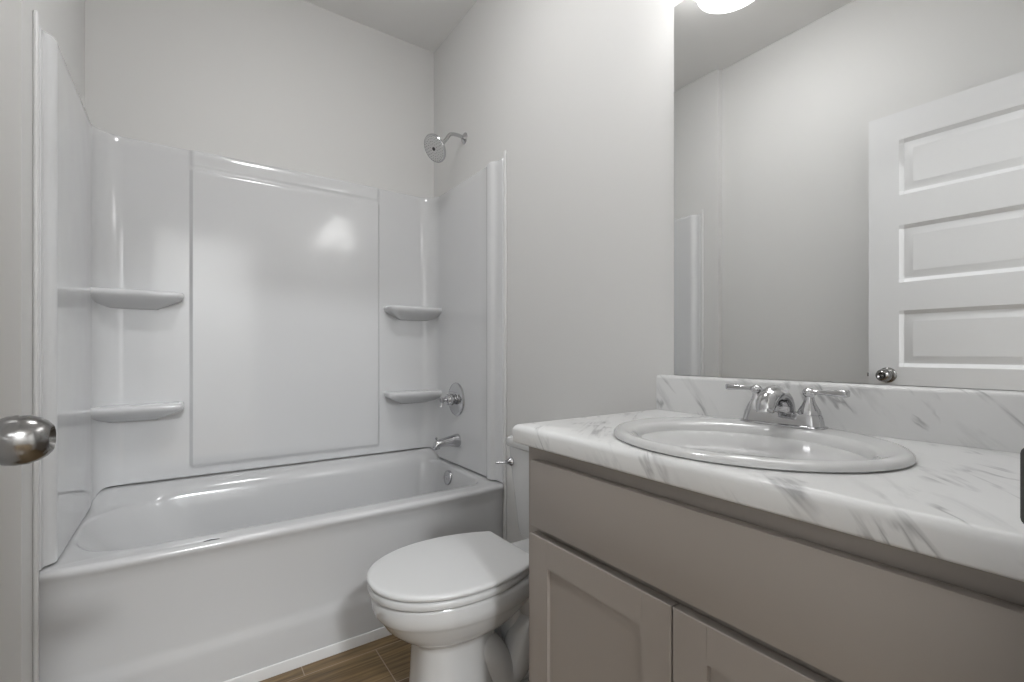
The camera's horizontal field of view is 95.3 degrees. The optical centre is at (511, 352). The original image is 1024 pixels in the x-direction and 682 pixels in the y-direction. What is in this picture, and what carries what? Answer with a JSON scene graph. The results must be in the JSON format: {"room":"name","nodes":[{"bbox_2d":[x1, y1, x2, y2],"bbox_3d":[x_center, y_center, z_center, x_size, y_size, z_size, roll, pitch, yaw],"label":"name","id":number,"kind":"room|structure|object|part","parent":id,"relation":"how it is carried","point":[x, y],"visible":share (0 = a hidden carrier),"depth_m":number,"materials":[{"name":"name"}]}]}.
{"room":"bathroom","nodes":[
{"label":"bathroom","id":0,"kind":"room"},
{"bbox_2d":[0,0,84,681],"bbox_3d":[-1.018,-0.317,0.777,0.135,2.734,2.567,0,0,-35],"label":"door","id":1,"kind":"structure","parent":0,"point":[64,20],"depth_m":1.11,"materials":[{"name":"white paint"}]},
{"bbox_2d":[33,10,38,681],"bbox_3d":[-1.220,0.087,1.196,0.010,1.925,0.015,0,0,-35],"label":"trim","id":2,"kind":"structure","parent":1,"relation":"attached to","point":[35,13],"depth_m":1.19,"materials":[{"name":"white paint"}]},
{"bbox_2d":[85,0,433,485],"bbox_3d":[-1.066,-0.317,2.245,1.459,2.734,0.100,0,0,-35],"label":"wall","id":3,"kind":"structure","parent":0,"point":[302,86],"depth_m":2.14,"materials":[{"name":"white paint"}]},
{"bbox_2d":[39,26,503,569],"bbox_3d":[-0.833,-0.144,1.909,1.456,1.415,0.714,0,0,-35],"label":"tub surround","id":4,"kind":"object","parent":3,"relation":"attached to","point":[200,313],"visible":0.96,"depth_m":2.03,"materials":[{"name":"white plastic"}]},
{"bbox_2d":[90,401,184,422],"bbox_3d":[-1.453,0.236,1.822,0.285,0.068,0.115,0,0,-35],"label":"corner shelf","id":5,"kind":"object","parent":4,"relation":"attached to","point":[102,411],"depth_m":1.81,"materials":[{"name":"white plastic"}]},
{"bbox_2d":[90,287,184,309],"bbox_3d":[-1.453,-0.208,1.822,0.285,0.068,0.115,0,0,-35],"label":"corner shelf","id":6,"kind":"object","parent":4,"relation":"attached to","point":[101,298],"depth_m":1.80,"materials":[{"name":"white plastic"}]},
{"bbox_2d":[384,390,441,403],"bbox_3d":[-0.521,0.236,2.469,0.285,0.068,0.115,0,0,-35],"label":"corner shelf","id":7,"kind":"object","parent":4,"relation":"attached to","point":[390,396],"depth_m":2.45,"materials":[{"name":"white plastic"}]},
{"bbox_2d":[384,305,441,320],"bbox_3d":[-0.521,-0.208,2.469,0.285,0.068,0.115,0,0,-35],"label":"corner shelf","id":8,"kind":"object","parent":4,"relation":"attached to","point":[391,312],"depth_m":2.45,"materials":[{"name":"white plastic"}]},
{"bbox_2d":[433,434,460,449],"bbox_3d":[-0.327,0.442,2.311,0.134,0.069,0.066,0,0,-35],"label":"tub spout","id":9,"kind":"object","parent":4,"relation":"attached to","point":[454,440],"visible":1,"depth_m":2.30,"materials":[{"name":"silver metal"}]},
{"bbox_2d":[440,383,464,415],"bbox_3d":[-0.318,0.235,2.335,0.091,0.168,0.168,0,0,-35],"label":"shower valve","id":10,"kind":"object","parent":4,"relation":"attached to","point":[455,399],"visible":1,"depth_m":2.32,"materials":[{"name":"silver metal"}]},
{"bbox_3d":[-0.323,0.239,2.332,0.080,0.063,0.057,0,0,-35],"label":"handle","id":11,"kind":"part","parent":10,"relation":"part of","materials":[{"name":"silver metal"}]},
{"bbox_2d":[224,626,391,681],"bbox_3d":[-0.630,1.032,1.617,1.438,0.036,0.005,0,0,-35],"label":"trim","id":12,"kind":"structure","parent":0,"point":[270,671],"depth_m":1.58,"materials":[{"name":"white paint"}]},
{"bbox_2d":[259,634,410,681],"bbox_3d":[0.153,1.100,-0.045,2.900,0.100,5.252,0,0,-35],"label":"floor","id":13,"kind":"structure","parent":0,"point":[385,659],"depth_m":1.56,"materials":[{"name":"brown wood"}]},
{"bbox_2d":[39,447,503,681],"bbox_3d":[-0.833,0.785,1.910,1.455,0.530,0.712,0,0,-35],"label":"bathtub","id":14,"kind":"object","parent":13,"relation":"on","point":[221,577],"visible":0.8,"depth_m":1.57,"materials":[{"name":"white ceramic"}]},
{"bbox_3d":[-0.318,0.625,2.335,0.030,0.073,0.072,0,0,-35],"label":"overflow plate","id":15,"kind":"part","parent":14,"relation":"part of","materials":[{"name":"silver metal"}]},
{"bbox_2d":[366,435,528,681],"bbox_3d":[-0.063,0.678,1.417,0.741,0.756,0.428,0,0,-35],"label":"toilet","id":16,"kind":"object","parent":13,"relation":"on","point":[460,602],"visible":0.71,"depth_m":1.26,"materials":[{"name":"grey ceramic"}]},
{"bbox_3d":[-0.178,0.607,1.337,0.461,0.027,0.364,0,0,-35],"label":"lid","id":17,"kind":"part","parent":16,"relation":"part of","materials":[{"name":"grey plastic"}]},
{"bbox_3d":[-0.169,0.626,1.343,0.479,0.026,0.360,0,0,-35],"label":"seat","id":18,"kind":"part","parent":16,"relation":"part of","materials":[{"name":"grey plastic"}]},
{"bbox_3d":[-0.029,0.390,1.661,0.063,0.032,0.035,0,0,-35],"label":"flush lever","id":19,"kind":"part","parent":16,"relation":"part of","materials":[{"name":"silver metal"}]},
{"bbox_3d":[0.166,0.319,1.576,0.182,0.038,0.428,0,0,-35],"label":"tank lid","id":20,"kind":"part","parent":16,"relation":"part of","materials":[{"name":"grey ceramic"}]},
{"bbox_3d":[0.167,0.495,1.576,0.165,0.314,0.408,0,0,-35],"label":"tank","id":21,"kind":"part","parent":16,"relation":"part of","materials":[{"name":"grey ceramic"}]},
{"bbox_2d":[529,446,1023,681],"bbox_3d":[0.456,0.628,0.865,0.501,0.844,0.810,0,0,-35],"label":"vanity cabinet","id":22,"kind":"object","parent":13,"relation":"on","point":[633,578],"visible":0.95,"depth_m":0.65,"materials":[{"name":"beige paint"}]},
{"bbox_3d":[0.151,0.666,0.881,0.018,0.544,0.363,0,0,-35],"label":"cabinet door","id":23,"kind":"part","parent":22,"relation":"part of","materials":[{"name":"beige paint"}]},
{"bbox_3d":[0.367,0.666,0.570,0.018,0.544,0.387,0,0,-35],"label":"cabinet door","id":24,"kind":"part","parent":22,"relation":"part of","materials":[{"name":"beige paint"}]},
{"bbox_2d":[513,375,1023,581],"bbox_3d":[0.452,0.134,0.877,0.522,0.141,0.835,0,0,-35],"label":"countertop","id":25,"kind":"structure","parent":22,"relation":"on","point":[959,503],"depth_m":0.70,"materials":[{"name":"stone"}]},
{"bbox_2d":[613,417,916,472],"bbox_3d":[0.428,0.231,0.867,0.442,0.162,0.492,0,0,-35],"label":"sink","id":26,"kind":"object","parent":25,"relation":"in","point":[716,440],"visible":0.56,"depth_m":0.82,"materials":[{"name":"grey ceramic"}]},
{"bbox_2d":[725,384,849,429],"bbox_3d":[0.545,0.109,0.969,0.113,0.083,0.242,0,0,-35],"label":"faucet","id":27,"kind":"object","parent":25,"relation":"on","point":[770,405],"visible":1,"depth_m":0.94,"materials":[{"name":"silver metal"}]},
{"bbox_3d":[0.518,0.078,1.060,0.020,0.014,0.062,0,0,-35],"label":"lever","id":28,"kind":"part","parent":27,"relation":"part of","materials":[{"name":"silver metal"}]},
{"bbox_3d":[0.540,0.098,1.029,0.042,0.054,0.042,0,0,-35],"label":"handle","id":29,"kind":"part","parent":27,"relation":"part of","materials":[{"name":"silver metal"}]},
{"bbox_3d":[0.545,0.099,0.968,0.111,0.063,0.050,0,0,-35],"label":"spout","id":30,"kind":"part","parent":27,"relation":"part of","materials":[{"name":"silver metal"}]},
{"bbox_3d":[0.569,0.137,0.985,0.056,0.028,0.168,0,0,-35],"label":"plate","id":31,"kind":"part","parent":27,"relation":"part of","materials":[{"name":"silver metal"}]},
{"bbox_3d":[0.600,0.098,0.942,0.042,0.054,0.042,0,0,-35],"label":"handle","id":32,"kind":"part","parent":27,"relation":"part of","materials":[{"name":"silver metal"}]},
{"bbox_3d":[0.621,0.078,0.912,0.020,0.014,0.062,0,0,-35],"label":"lever","id":33,"kind":"part","parent":27,"relation":"part of","materials":[{"name":"silver metal"}]},
{"bbox_2d":[303,0,476,52],"bbox_3d":[0.153,-1.734,-0.045,2.900,0.100,5.252,0,0,-35],"label":"ceiling","id":34,"kind":"structure","parent":0,"point":[425,24],"depth_m":2.32,"materials":[{"name":"white paint"}]},
{"bbox_2d":[434,0,1015,542],"bbox_3d":[0.278,-0.317,1.675,0.100,2.734,2.567,0,0,-35],"label":"wall","id":35,"kind":"structure","parent":0,"point":[578,95],"depth_m":1.67,"materials":[{"name":"white paint"}]},
{"bbox_2d":[424,132,466,162],"bbox_3d":[-0.315,-1.006,2.255,0.211,0.181,0.133,0,0,-35],"label":"shower","id":36,"kind":"object","parent":35,"relation":"attached to","point":[434,146],"visible":1,"depth_m":2.22,"materials":[{"name":"silver metal"}]},
{"bbox_3d":[-0.289,-1.044,2.286,0.130,0.078,0.019,0,0,-37],"label":"shower arm","id":37,"kind":"part","parent":36,"relation":"part of","materials":[{"name":"silver metal"}]},
{"bbox_2d":[504,150,506,540],"bbox_3d":[-0.029,0.087,2.021,0.010,1.925,0.015,0,0,-35],"label":"trim","id":38,"kind":"structure","parent":35,"relation":"attached to","point":[505,151],"depth_m":2.02,"materials":[{"name":"white paint"}]},
{"bbox_2d":[656,375,1023,452],"bbox_3d":[0.660,0.114,1.017,0.020,0.100,0.826,0,0,-35],"label":"backsplash","id":39,"kind":"structure","parent":35,"relation":"attached to","point":[973,418],"depth_m":0.90,"materials":[{"name":"stone"}]},
{"bbox_2d":[674,0,1023,390],"bbox_3d":[0.681,-0.457,1.001,0.005,1.038,0.775,0,0,-35],"label":"wall mirror","id":40,"kind":"object","parent":35,"relation":"attached to","point":[849,174],"visible":1,"depth_m":0.97,"materials":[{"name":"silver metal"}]},
{"bbox_3d":[0.323,-0.317,0.212,1.494,2.734,0.110,0,0,-35],"label":"wall","id":41,"kind":"structure","parent":0,"visible":0},
{"bbox_2d":[0,415,55,465],"bbox_3d":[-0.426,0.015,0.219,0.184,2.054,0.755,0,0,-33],"label":"door knob","id":42,"kind":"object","parent":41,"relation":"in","point":[24,439],"depth_m":0.50,"materials":[{"name":"silver metal"}]},
{"bbox_2d":[1020,448,1023,523],"bbox_3d":[0.378,0.095,0.318,0.003,0.058,0.042,0,0,-35],"label":"strike plate","id":43,"kind":"object","parent":41,"relation":"attached to","point":[1022,450],"visible":1,"depth_m":0.33,"materials":[{"name":"grey metal"}]}
]}

